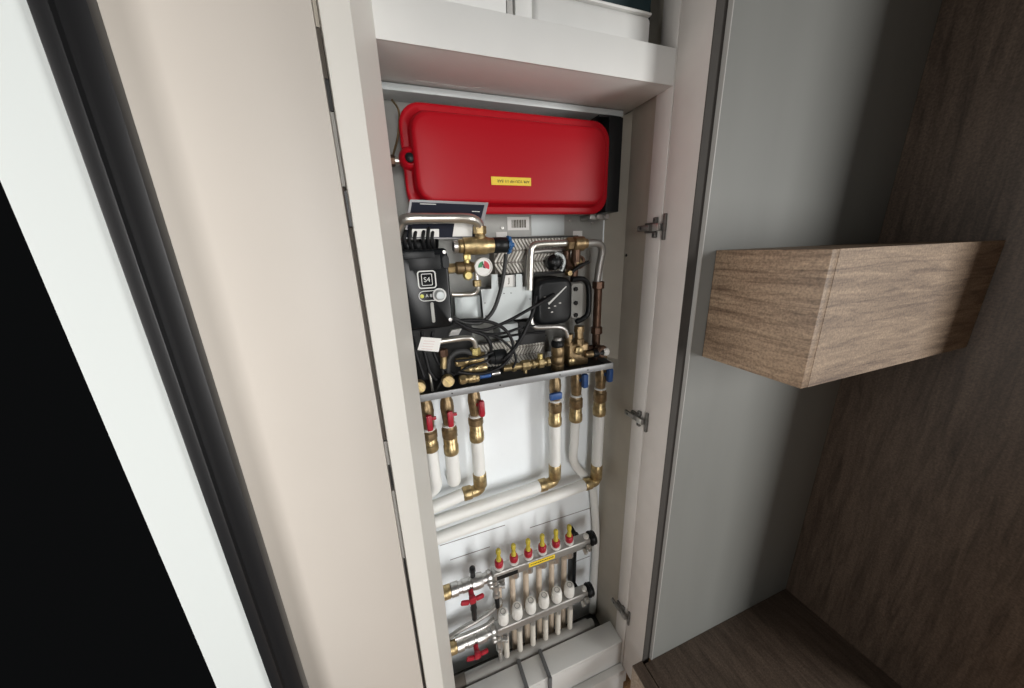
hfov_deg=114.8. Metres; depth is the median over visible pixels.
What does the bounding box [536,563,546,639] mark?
pipe tail
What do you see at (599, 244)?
pipe
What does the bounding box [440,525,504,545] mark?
trim
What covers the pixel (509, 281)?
paper label
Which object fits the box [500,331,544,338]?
cable
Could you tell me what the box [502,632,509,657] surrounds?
pipe tail
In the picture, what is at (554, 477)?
brass elbow
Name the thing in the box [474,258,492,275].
pressure gauge
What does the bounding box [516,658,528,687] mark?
strap
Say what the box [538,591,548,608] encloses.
thermostat actuator
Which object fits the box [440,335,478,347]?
pipe
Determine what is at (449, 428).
valve
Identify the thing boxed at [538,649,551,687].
strap
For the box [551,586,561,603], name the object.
thermostat actuator
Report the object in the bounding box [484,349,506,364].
valve actuator
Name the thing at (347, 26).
panel
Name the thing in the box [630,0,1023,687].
wardrobe
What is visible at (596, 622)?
panel
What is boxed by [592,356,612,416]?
valve
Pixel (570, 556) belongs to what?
pipe tail
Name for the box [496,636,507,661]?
drain cock
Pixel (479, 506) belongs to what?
pipe
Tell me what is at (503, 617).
thermostat actuator
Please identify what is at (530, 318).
cable
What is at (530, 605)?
thermostat actuator
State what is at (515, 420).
panel
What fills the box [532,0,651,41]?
storage box
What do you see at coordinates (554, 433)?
pipe
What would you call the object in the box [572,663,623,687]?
baseboard
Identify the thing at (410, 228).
cable
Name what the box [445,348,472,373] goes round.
hose
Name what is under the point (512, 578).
pipe tail
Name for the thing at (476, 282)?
pipe
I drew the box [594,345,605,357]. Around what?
plug
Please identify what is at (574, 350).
valve
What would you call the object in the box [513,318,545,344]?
block
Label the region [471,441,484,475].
pipe
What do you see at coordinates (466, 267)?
valve
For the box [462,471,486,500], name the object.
brass elbow
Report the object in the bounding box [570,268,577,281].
outlet
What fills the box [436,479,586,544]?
pipe
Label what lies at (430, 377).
hose
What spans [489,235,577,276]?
heat exchanger
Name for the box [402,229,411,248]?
cable
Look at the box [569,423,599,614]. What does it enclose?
pipe
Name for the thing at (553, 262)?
air vent
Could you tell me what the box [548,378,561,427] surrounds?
valve
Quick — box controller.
[402,248,452,329]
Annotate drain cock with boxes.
[492,581,504,608]
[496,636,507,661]
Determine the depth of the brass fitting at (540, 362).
0.82 m
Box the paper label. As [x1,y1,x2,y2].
[498,275,514,286]
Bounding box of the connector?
[390,155,399,166]
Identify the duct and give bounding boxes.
[494,321,518,341]
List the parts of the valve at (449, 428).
handle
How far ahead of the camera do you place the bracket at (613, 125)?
0.84 m
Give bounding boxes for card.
[406,200,487,238]
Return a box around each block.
[401,241,430,248]
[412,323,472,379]
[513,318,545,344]
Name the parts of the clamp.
clamp leg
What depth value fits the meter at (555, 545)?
1.09 m
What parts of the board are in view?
hinge plate, hinge plate, hinge plate, plate, door stile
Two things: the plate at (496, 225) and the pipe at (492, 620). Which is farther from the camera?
the pipe at (492, 620)
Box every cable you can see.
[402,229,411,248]
[407,227,416,248]
[413,231,420,248]
[421,230,425,248]
[426,227,434,247]
[430,231,438,247]
[453,254,507,325]
[453,293,554,331]
[453,318,514,375]
[454,322,492,351]
[454,324,538,334]
[455,351,493,361]
[457,355,494,372]
[485,333,516,367]
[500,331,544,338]
[502,296,537,360]
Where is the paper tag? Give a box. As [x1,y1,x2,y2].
[418,337,440,351]
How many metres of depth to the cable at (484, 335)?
0.77 m
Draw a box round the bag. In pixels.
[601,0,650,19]
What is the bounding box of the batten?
[512,0,531,17]
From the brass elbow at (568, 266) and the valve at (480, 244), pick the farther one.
the brass elbow at (568, 266)
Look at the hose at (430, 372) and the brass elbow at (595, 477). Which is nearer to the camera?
the hose at (430, 372)
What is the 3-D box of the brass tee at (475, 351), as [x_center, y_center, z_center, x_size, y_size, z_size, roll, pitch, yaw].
[-0.085,0.024,0.794,0.036,0.034,0.026,-8,17,-18]
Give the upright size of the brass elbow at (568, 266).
0.064 m
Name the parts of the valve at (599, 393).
handle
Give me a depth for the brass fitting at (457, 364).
0.78 m
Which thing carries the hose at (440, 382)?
attached to the hose at (435, 356)
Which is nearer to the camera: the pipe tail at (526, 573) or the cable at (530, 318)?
the cable at (530, 318)
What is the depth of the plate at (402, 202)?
0.75 m
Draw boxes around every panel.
[317,0,454,687]
[431,220,604,673]
[454,614,599,675]
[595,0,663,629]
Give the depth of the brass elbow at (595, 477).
1.10 m
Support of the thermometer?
on the valve at (465, 585)
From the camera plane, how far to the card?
0.71 m
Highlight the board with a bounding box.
[611,0,728,681]
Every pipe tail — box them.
[497,578,504,654]
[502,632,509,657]
[509,573,518,649]
[516,626,522,651]
[523,568,532,644]
[529,621,535,645]
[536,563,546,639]
[542,615,548,640]
[549,558,559,633]
[555,610,560,634]
[560,553,572,628]
[567,605,572,629]
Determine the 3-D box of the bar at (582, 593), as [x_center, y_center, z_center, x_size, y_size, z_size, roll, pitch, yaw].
[0.123,0.940,1.160,0.377,0.053,0.063,-8,17,-18]
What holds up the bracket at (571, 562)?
attached to the panel at (515, 420)
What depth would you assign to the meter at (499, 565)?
1.03 m
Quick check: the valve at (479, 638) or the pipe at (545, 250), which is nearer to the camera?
the pipe at (545, 250)
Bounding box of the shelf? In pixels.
[371,0,675,114]
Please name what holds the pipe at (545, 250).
attached to the metal cover
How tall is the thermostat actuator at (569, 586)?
0.054 m
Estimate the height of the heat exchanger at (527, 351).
0.078 m
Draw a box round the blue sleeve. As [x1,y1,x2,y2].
[480,373,490,378]
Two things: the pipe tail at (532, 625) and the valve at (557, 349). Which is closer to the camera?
the valve at (557, 349)
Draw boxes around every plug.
[418,379,425,393]
[441,374,454,386]
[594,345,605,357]
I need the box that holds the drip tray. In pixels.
[420,357,612,401]
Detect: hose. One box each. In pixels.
[412,335,425,377]
[420,332,437,380]
[428,373,433,390]
[430,331,454,376]
[434,369,443,390]
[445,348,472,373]
[470,603,476,620]
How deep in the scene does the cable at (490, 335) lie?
0.79 m
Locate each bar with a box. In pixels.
[491,530,597,581]
[494,582,594,636]
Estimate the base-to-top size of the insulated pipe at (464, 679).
0.047 m
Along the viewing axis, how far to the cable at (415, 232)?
0.69 m
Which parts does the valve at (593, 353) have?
stem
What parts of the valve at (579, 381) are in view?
handle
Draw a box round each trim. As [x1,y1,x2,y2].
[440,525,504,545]
[450,547,488,559]
[530,508,589,527]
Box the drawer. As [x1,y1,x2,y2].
[702,240,1005,388]
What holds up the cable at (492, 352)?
attached to the valve actuator at (499, 354)
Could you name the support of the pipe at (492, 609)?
attached to the valve at (479, 638)
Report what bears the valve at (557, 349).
on the drip tray
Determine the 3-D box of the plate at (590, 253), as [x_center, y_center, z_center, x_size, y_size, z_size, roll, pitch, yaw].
[0.175,-0.133,0.944,0.116,0.277,0.061,-8,17,-18]
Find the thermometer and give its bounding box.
[469,565,475,578]
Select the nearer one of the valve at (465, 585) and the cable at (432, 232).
the cable at (432, 232)
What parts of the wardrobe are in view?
rail, panel, panel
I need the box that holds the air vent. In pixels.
[545,251,565,271]
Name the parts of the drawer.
panel, panel, panel, panel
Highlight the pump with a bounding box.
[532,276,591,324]
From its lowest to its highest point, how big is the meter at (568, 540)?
0.073 m
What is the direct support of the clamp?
attached to the plate at (496, 225)
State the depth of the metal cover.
0.81 m
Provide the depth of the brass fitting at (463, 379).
0.77 m
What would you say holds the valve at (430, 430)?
attached to the pipe at (433, 459)
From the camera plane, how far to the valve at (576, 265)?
0.85 m
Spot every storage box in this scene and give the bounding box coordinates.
[445,0,512,14]
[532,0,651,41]
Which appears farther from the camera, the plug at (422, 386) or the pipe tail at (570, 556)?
the pipe tail at (570, 556)
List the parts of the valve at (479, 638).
butterfly handle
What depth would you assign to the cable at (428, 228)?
0.70 m
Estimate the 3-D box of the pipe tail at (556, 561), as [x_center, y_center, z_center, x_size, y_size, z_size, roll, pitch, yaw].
[0.155,0.951,1.203,0.025,0.494,0.063,-8,17,-18]
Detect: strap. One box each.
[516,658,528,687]
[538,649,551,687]
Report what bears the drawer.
attached to the wardrobe
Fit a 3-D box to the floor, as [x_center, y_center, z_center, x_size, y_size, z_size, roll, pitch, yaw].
[0.767,1.648,0.027,1.650,0.030,3.100,-8,17,-18]
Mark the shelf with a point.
(441, 44)
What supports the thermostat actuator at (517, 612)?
on the bar at (582, 593)
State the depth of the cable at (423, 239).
0.69 m
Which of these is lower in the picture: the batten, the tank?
the tank
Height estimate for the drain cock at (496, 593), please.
0.096 m
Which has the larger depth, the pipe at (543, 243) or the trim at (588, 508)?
the trim at (588, 508)
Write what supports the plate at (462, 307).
attached to the panel at (515, 420)
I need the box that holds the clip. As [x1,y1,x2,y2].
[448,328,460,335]
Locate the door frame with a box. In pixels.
[0,0,308,687]
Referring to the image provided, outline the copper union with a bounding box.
[439,348,447,368]
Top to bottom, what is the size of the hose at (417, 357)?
0.102 m
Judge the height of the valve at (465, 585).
0.045 m
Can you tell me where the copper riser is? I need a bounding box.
[591,281,603,359]
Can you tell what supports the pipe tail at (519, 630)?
hanging from the bar at (582, 593)
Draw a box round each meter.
[494,548,503,570]
[509,543,518,565]
[523,538,532,560]
[537,533,546,555]
[551,528,560,550]
[564,524,573,545]
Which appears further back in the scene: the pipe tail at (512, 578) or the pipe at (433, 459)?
the pipe tail at (512, 578)
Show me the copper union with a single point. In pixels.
(443, 352)
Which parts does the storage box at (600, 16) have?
lid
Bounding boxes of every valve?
[421,400,438,453]
[440,397,458,456]
[443,569,493,605]
[448,254,474,280]
[450,623,496,661]
[452,226,514,254]
[467,392,484,443]
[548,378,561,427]
[551,336,563,371]
[563,325,593,366]
[569,373,587,423]
[570,255,589,281]
[585,347,609,357]
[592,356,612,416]
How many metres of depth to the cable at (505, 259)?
0.76 m
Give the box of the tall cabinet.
[97,0,425,687]
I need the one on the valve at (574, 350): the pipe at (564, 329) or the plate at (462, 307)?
the pipe at (564, 329)
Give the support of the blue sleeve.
on the drip tray
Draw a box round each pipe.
[398,213,483,238]
[427,451,441,497]
[432,488,463,513]
[434,480,540,527]
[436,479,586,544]
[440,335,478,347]
[445,453,460,486]
[449,598,503,639]
[452,273,480,296]
[454,618,594,687]
[455,617,494,641]
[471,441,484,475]
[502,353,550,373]
[523,248,564,285]
[526,240,567,289]
[528,317,568,337]
[549,426,560,466]
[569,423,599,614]
[588,239,605,281]
[591,415,604,466]
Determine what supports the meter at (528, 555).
on the bar at (585, 541)
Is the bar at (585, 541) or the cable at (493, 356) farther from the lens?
the bar at (585, 541)
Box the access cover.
[466,621,621,687]
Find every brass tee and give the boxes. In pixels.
[470,347,484,355]
[564,236,588,261]
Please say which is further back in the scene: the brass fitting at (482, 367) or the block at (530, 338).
the block at (530, 338)
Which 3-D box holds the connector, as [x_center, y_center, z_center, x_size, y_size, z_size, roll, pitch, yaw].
[-0.247,-0.383,0.684,0.038,0.021,0.021,-8,17,-18]
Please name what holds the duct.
attached to the plate at (458, 283)
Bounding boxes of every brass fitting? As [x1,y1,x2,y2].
[454,354,484,366]
[458,374,479,384]
[460,363,487,371]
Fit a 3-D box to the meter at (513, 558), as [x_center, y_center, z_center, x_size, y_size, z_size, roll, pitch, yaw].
[0.005,0.670,1.048,0.033,0.073,0.033,-8,17,-18]
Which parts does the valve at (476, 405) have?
handle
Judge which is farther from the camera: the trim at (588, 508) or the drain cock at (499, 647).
the trim at (588, 508)
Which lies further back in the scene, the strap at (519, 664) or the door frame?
the strap at (519, 664)
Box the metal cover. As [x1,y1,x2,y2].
[477,274,531,322]
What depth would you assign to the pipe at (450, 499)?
0.93 m
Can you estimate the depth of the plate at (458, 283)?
0.85 m
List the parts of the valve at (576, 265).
lever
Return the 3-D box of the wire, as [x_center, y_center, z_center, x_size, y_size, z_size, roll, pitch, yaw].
[-0.248,-0.443,0.684,0.043,0.122,0.017,8,19,32]
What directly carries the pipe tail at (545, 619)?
hanging from the bar at (582, 593)
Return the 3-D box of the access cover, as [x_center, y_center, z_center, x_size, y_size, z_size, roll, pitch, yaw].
[0.073,1.204,1.144,0.680,0.186,0.073,-8,17,-18]
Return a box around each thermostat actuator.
[497,607,508,625]
[511,601,522,620]
[525,596,535,614]
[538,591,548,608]
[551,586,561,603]
[564,581,573,598]
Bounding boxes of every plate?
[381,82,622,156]
[392,165,409,216]
[449,272,475,292]
[451,293,480,318]
[484,215,602,240]
[559,247,597,344]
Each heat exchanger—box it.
[477,335,546,369]
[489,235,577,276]
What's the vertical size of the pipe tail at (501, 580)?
0.494 m
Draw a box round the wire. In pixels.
[391,99,399,154]
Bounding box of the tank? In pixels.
[399,102,608,214]
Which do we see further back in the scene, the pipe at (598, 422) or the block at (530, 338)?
the pipe at (598, 422)
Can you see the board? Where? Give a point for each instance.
(654, 226)
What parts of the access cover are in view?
panel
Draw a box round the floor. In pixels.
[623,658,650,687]
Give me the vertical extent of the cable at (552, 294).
0.075 m
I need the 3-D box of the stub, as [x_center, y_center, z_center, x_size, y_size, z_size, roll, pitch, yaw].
[-0.040,0.071,0.802,0.022,0.012,0.012,-8,17,-18]
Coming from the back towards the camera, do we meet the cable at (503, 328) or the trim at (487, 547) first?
the trim at (487, 547)
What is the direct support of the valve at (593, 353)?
on the drip tray
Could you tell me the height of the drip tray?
0.030 m
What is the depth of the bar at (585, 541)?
1.09 m
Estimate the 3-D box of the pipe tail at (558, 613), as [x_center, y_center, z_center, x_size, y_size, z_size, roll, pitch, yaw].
[0.171,1.072,1.221,0.023,0.250,0.023,-1,16,3]
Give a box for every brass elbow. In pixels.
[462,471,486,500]
[538,463,560,491]
[563,250,572,275]
[583,464,602,490]
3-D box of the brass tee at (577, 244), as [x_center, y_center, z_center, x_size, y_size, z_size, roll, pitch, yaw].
[0.163,-0.240,0.829,0.058,0.063,0.036,-8,17,-18]
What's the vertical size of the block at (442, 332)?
0.143 m
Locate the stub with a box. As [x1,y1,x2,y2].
[491,370,499,375]
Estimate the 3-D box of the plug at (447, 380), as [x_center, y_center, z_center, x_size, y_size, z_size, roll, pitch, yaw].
[-0.151,0.084,0.768,0.030,0.030,0.031,-8,17,-18]
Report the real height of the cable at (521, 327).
0.039 m
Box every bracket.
[568,526,578,587]
[591,114,622,213]
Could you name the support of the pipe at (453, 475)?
attached to the panel at (515, 420)
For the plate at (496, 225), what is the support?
attached to the panel at (515, 420)
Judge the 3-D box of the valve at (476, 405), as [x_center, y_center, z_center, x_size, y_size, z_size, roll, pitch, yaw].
[-0.099,0.182,0.893,0.041,0.195,0.062,-8,17,-18]
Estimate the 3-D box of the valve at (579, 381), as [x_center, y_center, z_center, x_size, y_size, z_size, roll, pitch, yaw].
[0.200,0.146,0.996,0.041,0.204,0.060,-8,17,-18]
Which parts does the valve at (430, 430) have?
handle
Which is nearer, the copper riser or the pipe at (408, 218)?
the pipe at (408, 218)
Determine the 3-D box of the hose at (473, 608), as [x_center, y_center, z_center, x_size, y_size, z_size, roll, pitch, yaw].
[-0.119,0.827,1.020,0.020,0.099,0.030,-8,17,-18]
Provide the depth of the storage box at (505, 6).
0.58 m
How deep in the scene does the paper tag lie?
0.73 m
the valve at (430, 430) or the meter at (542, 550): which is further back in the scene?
the meter at (542, 550)
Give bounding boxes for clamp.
[580,214,608,220]
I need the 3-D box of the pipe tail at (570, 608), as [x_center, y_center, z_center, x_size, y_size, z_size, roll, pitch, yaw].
[0.218,1.065,1.237,0.023,0.250,0.023,-1,16,3]
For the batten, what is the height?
0.306 m
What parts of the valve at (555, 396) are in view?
handle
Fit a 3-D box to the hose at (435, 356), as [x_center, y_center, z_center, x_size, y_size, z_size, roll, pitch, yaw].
[-0.163,0.024,0.764,0.051,0.118,0.009,-8,17,-18]
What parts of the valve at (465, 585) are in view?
butterfly handle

